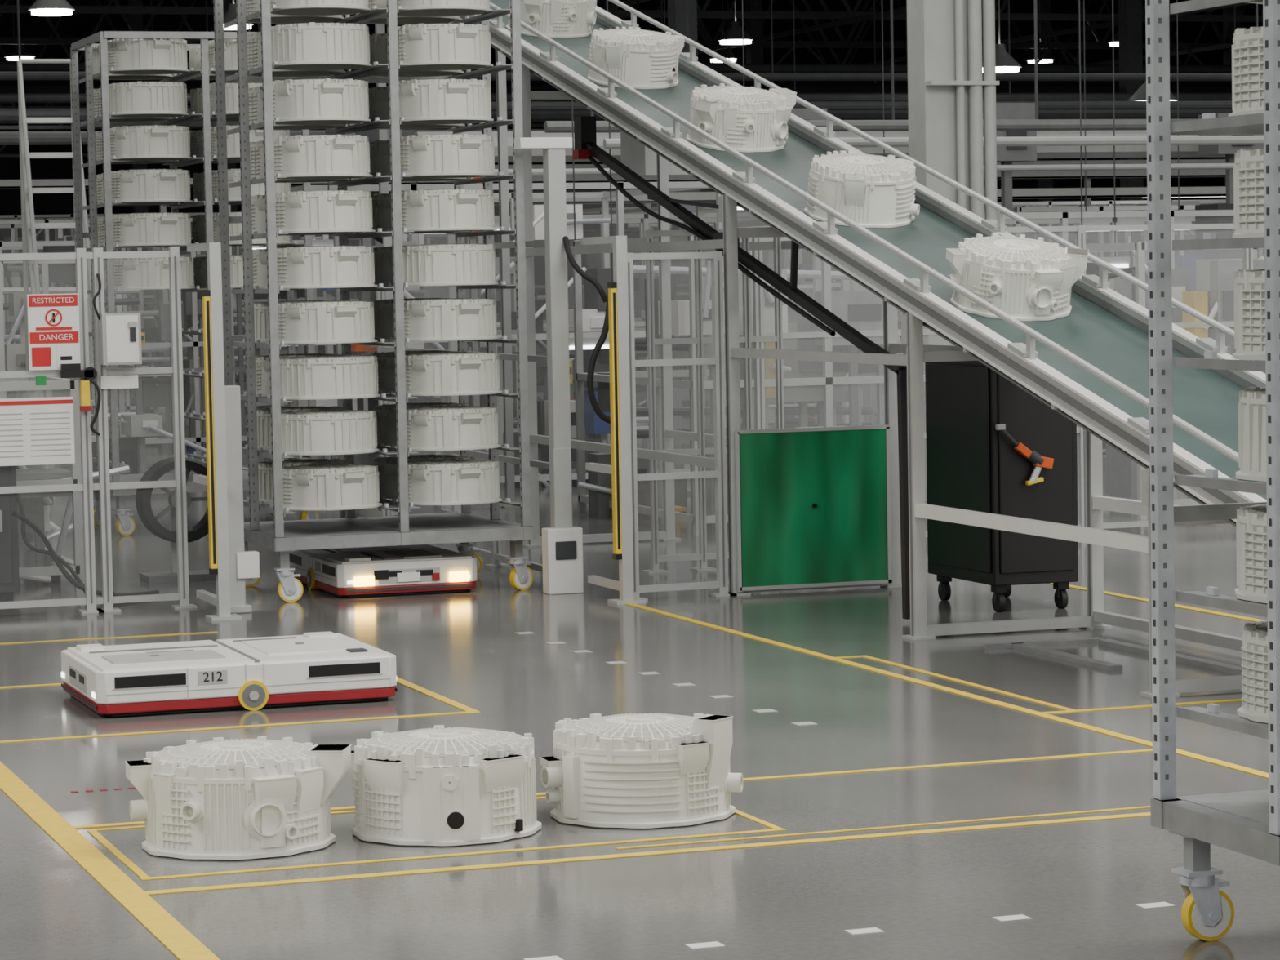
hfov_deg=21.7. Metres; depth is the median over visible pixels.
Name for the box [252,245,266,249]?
lamps
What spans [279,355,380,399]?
motor housing
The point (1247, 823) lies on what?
storage rack
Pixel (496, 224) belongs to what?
lamps
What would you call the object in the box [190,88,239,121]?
motor housing
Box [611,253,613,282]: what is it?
lamps
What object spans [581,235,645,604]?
post
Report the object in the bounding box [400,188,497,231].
motor housing
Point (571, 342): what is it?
lamps
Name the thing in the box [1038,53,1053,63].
lamp
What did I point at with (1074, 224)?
lamps
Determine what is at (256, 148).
motor housing
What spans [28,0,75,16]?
lamp
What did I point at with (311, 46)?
motor housing
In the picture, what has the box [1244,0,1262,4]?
motor housing
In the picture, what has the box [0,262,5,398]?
cell
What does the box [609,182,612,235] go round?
lamps
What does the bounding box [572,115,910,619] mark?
guide
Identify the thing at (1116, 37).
lamp
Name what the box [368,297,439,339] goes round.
motor housing
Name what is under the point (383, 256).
motor housing
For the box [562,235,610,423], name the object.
bundle
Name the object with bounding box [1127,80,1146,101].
lamp
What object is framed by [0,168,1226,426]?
gantry
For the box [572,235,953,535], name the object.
cell
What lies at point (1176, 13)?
cable
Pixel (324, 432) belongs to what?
motor housing
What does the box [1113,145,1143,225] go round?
lamps
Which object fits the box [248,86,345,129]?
motor housing
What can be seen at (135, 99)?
motor housing
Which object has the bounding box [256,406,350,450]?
motor housing
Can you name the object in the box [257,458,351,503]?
motor housing
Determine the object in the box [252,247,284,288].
motor housing
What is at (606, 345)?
lamps
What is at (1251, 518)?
motor housing
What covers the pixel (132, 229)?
motor housing
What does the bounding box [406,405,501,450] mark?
motor housing
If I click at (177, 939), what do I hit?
floor markings
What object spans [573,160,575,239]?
lamps
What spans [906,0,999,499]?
column
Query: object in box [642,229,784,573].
fence
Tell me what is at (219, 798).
motor housing
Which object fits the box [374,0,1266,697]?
conveyor
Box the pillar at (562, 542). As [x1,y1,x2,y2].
[514,137,583,594]
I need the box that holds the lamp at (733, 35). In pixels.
[715,0,753,62]
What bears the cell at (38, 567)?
on the floor
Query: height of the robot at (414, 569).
0.215 m
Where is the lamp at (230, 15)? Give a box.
[223,0,236,30]
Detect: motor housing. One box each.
[92,45,173,79]
[93,88,173,121]
[94,131,175,164]
[96,173,176,205]
[97,215,176,248]
[103,258,106,289]
[106,38,189,75]
[108,81,188,117]
[110,124,191,160]
[111,168,192,204]
[112,212,192,246]
[113,256,195,289]
[124,736,351,860]
[188,45,231,79]
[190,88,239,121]
[190,129,239,163]
[191,214,264,245]
[192,172,241,204]
[193,257,206,288]
[208,39,237,75]
[208,82,262,117]
[210,124,285,159]
[211,168,289,202]
[213,211,291,244]
[229,254,243,288]
[245,0,344,23]
[246,31,346,76]
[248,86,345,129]
[249,140,347,182]
[250,194,347,235]
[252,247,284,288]
[253,300,325,342]
[255,353,347,396]
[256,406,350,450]
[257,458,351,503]
[270,0,371,15]
[271,22,372,70]
[272,78,370,124]
[273,134,373,179]
[275,190,375,234]
[276,245,377,288]
[278,300,377,344]
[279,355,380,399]
[280,409,379,455]
[282,463,382,511]
[348,724,542,845]
[365,0,461,24]
[368,32,463,77]
[368,85,465,129]
[368,139,466,182]
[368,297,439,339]
[369,193,468,233]
[371,350,465,392]
[373,245,404,286]
[373,402,468,445]
[373,453,470,498]
[396,0,493,16]
[397,22,493,70]
[398,78,493,124]
[400,133,497,177]
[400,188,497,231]
[402,243,498,286]
[404,297,499,341]
[404,351,502,395]
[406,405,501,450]
[407,458,502,505]
[506,0,596,37]
[539,712,742,828]
[587,26,684,88]
[685,83,796,152]
[804,151,919,227]
[946,232,1088,321]
[1228,26,1263,116]
[1231,148,1264,238]
[1232,269,1265,359]
[1234,503,1267,603]
[1235,386,1266,481]
[1236,620,1268,723]
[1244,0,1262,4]
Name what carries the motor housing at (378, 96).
in the storage rack at (422, 60)
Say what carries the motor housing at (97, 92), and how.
in the storage rack at (148, 128)
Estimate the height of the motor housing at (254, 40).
0.230 m
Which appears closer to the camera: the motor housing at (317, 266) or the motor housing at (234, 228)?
the motor housing at (317, 266)
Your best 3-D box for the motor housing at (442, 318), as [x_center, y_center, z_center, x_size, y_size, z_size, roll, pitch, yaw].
[-1.076,-0.897,18.617,0.579,0.230,0.579,-1,4,-3]
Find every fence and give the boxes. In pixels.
[0,246,196,613]
[375,240,549,572]
[626,251,737,600]
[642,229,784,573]
[751,223,1253,537]
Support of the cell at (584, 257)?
on the floor
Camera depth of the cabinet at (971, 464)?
16.95 m
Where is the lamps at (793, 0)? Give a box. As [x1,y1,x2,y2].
[793,0,795,72]
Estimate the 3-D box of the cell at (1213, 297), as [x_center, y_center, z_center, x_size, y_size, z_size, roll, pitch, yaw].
[4.615,-0.742,24.339,3.503,2.001,2.050,-2,4,-19]
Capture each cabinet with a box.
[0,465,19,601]
[924,360,1078,612]
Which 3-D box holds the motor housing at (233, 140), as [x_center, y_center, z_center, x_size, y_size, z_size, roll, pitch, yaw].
[-2.768,-2.380,23.534,0.579,0.230,0.579,-1,4,-3]
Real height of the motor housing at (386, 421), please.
0.230 m
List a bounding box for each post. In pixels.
[186,242,242,621]
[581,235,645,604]
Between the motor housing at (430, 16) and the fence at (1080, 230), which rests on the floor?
the fence at (1080, 230)
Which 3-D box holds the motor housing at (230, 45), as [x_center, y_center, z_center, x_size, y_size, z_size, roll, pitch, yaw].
[-2.763,-2.983,23.502,0.579,0.230,0.579,-1,4,1]
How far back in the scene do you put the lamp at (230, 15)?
46.31 m
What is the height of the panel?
0.875 m
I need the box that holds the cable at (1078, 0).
[1078,0,1085,136]
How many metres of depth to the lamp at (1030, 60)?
78.86 m
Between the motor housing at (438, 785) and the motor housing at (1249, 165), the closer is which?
the motor housing at (1249, 165)
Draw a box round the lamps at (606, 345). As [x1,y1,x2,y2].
[600,337,608,349]
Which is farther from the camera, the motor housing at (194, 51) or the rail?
the motor housing at (194, 51)
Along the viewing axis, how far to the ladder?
25.33 m
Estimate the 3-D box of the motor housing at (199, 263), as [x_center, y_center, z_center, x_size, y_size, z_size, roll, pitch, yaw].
[-2.946,-1.507,24.156,0.579,0.230,0.579,-1,4,1]
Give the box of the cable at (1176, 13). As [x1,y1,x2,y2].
[1176,13,1178,119]
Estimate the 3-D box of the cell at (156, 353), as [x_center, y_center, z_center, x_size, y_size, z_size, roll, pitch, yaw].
[-7.104,-1.239,35.620,6.234,2.676,3.050,-2,4,-19]
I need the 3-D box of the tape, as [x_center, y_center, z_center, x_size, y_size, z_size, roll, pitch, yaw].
[-1.762,1.069,11.595,0.425,0.002,0.025,-2,4,-19]
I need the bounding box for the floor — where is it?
[0,345,1279,959]
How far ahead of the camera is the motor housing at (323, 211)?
18.12 m
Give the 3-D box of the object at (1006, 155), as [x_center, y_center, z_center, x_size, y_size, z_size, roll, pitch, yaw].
[-0.625,-1.897,30.860,13.999,3.500,1.299,-2,4,-13]
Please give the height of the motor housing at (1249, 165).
0.230 m
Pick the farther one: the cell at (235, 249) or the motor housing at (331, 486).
the cell at (235, 249)
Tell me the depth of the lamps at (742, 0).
30.90 m
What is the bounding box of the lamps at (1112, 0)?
[1111,0,1115,136]
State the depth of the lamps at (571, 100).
25.81 m
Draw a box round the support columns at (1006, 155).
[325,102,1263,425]
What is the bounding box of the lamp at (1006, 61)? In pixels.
[995,0,1022,72]
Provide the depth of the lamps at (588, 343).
25.87 m
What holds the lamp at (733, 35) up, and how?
attached to the ceiling
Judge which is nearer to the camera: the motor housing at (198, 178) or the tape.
the tape
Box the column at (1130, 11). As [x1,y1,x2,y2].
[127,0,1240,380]
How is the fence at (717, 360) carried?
on the floor
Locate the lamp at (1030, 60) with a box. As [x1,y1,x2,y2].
[1026,48,1045,63]
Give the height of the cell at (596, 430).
2.880 m
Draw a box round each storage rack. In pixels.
[70,31,319,535]
[213,0,534,602]
[1145,0,1279,941]
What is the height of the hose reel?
0.730 m
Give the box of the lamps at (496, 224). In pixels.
[493,222,499,230]
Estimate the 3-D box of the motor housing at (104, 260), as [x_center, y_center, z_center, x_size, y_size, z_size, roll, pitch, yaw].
[-3.609,-1.480,23.928,0.579,0.230,0.579,-1,4,5]
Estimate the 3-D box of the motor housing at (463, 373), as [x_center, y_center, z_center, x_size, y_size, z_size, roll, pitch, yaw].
[-1.058,-0.596,18.640,0.579,0.230,0.579,-1,4,1]
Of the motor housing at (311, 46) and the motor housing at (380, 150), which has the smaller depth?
the motor housing at (311, 46)
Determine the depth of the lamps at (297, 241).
26.11 m
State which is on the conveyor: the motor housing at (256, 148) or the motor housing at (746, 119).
the motor housing at (746, 119)
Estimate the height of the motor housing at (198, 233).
0.230 m
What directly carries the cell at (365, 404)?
on the floor
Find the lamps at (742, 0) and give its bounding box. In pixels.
[742,0,744,67]
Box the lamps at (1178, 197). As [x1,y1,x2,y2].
[1177,169,1204,210]
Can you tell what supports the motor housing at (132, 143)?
in the storage rack at (148, 128)
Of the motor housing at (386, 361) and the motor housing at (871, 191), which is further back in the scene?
the motor housing at (386, 361)
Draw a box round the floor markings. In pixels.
[0,582,1268,959]
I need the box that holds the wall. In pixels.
[0,0,1262,328]
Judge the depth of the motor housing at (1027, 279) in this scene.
15.55 m
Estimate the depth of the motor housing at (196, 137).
23.93 m
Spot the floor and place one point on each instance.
(934, 895)
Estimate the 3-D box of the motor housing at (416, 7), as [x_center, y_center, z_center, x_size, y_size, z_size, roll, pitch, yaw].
[-1.107,-2.705,18.506,0.579,0.230,0.579,-1,4,1]
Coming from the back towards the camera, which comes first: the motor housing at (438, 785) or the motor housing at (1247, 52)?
the motor housing at (438, 785)
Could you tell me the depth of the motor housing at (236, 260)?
23.33 m
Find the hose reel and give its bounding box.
[135,457,215,583]
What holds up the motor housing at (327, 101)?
in the storage rack at (422, 60)
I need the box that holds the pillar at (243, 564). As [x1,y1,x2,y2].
[224,385,259,613]
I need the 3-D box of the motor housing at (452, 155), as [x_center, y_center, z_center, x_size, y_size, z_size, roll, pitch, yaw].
[-1.085,-1.802,18.564,0.579,0.230,0.579,-2,4,-7]
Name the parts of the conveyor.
belt frame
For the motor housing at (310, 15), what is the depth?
18.77 m
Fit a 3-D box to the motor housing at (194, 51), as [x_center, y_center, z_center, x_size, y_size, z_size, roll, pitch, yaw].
[-2.971,-3.014,24.070,0.579,0.230,0.579,-1,4,-5]
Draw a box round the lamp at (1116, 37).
[1107,31,1118,46]
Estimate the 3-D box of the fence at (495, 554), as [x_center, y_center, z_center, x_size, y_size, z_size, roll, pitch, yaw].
[-1.087,-0.486,20.737,0.140,1.950,4.220,-2,4,-19]
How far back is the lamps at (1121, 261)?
27.21 m
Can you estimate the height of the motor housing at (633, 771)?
0.328 m
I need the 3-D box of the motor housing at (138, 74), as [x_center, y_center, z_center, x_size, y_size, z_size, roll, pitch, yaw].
[-3.628,-2.988,23.844,0.579,0.230,0.579,-1,4,-5]
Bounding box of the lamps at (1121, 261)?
[1097,251,1129,267]
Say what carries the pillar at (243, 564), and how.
on the floor
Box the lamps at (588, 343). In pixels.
[582,337,599,349]
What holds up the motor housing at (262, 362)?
in the storage rack at (422, 60)
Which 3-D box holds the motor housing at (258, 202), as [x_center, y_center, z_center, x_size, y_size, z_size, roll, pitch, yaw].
[-1.942,-1.505,18.919,0.579,0.230,0.579,-1,4,5]
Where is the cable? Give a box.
[11,493,159,596]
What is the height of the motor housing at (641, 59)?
0.418 m
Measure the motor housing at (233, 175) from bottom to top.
0.230 m
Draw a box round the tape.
[70,786,135,792]
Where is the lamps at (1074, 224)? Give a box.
[1073,146,1110,226]
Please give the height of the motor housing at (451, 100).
0.230 m
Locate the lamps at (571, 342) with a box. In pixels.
[568,337,574,350]
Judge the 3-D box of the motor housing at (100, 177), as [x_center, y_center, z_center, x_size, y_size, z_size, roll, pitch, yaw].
[-3.605,-2.084,23.896,0.579,0.230,0.579,-1,4,5]
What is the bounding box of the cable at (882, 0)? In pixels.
[881,0,884,119]
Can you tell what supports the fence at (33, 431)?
on the floor
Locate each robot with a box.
[61,631,397,717]
[288,544,477,598]
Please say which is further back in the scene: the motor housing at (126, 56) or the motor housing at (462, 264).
the motor housing at (126, 56)
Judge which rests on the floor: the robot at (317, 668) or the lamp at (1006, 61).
the robot at (317, 668)
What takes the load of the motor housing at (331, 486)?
in the storage rack at (422, 60)
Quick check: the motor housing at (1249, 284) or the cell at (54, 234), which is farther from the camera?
the cell at (54, 234)
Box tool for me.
[995,423,1053,485]
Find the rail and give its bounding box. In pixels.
[984,637,1242,675]
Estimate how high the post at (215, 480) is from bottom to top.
1.950 m
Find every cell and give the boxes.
[0,212,256,376]
[0,216,445,413]
[0,238,288,448]
[0,259,206,497]
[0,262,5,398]
[0,376,129,585]
[228,177,726,488]
[311,212,902,426]
[333,232,488,518]
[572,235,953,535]
[581,207,813,317]
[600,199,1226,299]
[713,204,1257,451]
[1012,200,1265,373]
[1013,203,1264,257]
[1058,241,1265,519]
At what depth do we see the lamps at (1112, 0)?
27.18 m
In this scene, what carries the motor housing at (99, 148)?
in the storage rack at (148, 128)
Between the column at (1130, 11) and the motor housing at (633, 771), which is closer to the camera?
the motor housing at (633, 771)
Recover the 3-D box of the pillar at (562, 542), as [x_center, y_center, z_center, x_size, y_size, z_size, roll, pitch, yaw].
[-0.493,-0.625,18.349,0.300,2.500,0.200,-2,4,-19]
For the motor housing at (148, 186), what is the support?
in the storage rack at (148, 128)
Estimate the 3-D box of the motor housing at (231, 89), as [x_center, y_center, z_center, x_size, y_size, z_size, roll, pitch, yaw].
[-2.775,-2.681,23.514,0.579,0.230,0.579,-1,4,5]
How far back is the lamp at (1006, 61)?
49.55 m
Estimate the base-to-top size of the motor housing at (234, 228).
0.230 m
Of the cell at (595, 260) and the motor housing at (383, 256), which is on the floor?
the cell at (595, 260)
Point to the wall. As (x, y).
(73, 25)
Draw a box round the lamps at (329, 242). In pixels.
[311,234,333,246]
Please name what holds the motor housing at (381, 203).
in the storage rack at (422, 60)
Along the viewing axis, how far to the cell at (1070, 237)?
67.09 m
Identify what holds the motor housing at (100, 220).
in the storage rack at (148, 128)
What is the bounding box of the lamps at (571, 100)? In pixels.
[571,99,573,150]
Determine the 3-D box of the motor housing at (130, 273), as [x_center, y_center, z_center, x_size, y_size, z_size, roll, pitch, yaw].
[-3.406,-1.449,23.364,0.579,0.230,0.579,-2,4,-7]
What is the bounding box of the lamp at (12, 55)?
[4,44,35,62]
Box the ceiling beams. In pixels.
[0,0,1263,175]
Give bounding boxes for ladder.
[17,58,96,515]
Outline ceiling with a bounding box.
[0,0,1262,157]
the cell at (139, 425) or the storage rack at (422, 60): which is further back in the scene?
the cell at (139, 425)
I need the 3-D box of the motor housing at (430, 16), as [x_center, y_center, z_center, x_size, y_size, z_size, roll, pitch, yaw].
[-1.311,-2.736,19.070,0.579,0.230,0.579,-2,4,-7]
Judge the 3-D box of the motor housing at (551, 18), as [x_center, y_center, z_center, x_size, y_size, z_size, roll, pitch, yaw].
[-0.581,-3.152,22.377,0.620,0.416,0.621,-2,4,-21]
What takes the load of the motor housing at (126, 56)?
in the storage rack at (148, 128)
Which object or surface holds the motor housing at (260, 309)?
in the storage rack at (422, 60)
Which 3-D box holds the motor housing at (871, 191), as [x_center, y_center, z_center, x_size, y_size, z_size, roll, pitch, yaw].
[1.161,-1.520,17.455,0.593,0.417,0.606,-4,5,-41]
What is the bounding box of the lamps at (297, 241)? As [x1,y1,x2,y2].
[292,240,304,244]
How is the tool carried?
attached to the cabinet at (971, 464)
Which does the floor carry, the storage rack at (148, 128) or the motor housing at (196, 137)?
the storage rack at (148, 128)
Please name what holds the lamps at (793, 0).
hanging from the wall
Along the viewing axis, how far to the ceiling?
70.75 m
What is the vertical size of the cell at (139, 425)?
2.269 m
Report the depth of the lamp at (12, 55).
71.03 m
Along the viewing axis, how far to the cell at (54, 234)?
45.53 m
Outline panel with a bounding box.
[734,424,892,591]
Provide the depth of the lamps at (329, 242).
26.17 m
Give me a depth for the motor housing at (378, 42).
18.91 m
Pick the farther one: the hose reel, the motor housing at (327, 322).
the hose reel
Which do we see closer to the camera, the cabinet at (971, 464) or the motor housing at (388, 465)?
the cabinet at (971, 464)
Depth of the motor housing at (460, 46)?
18.29 m

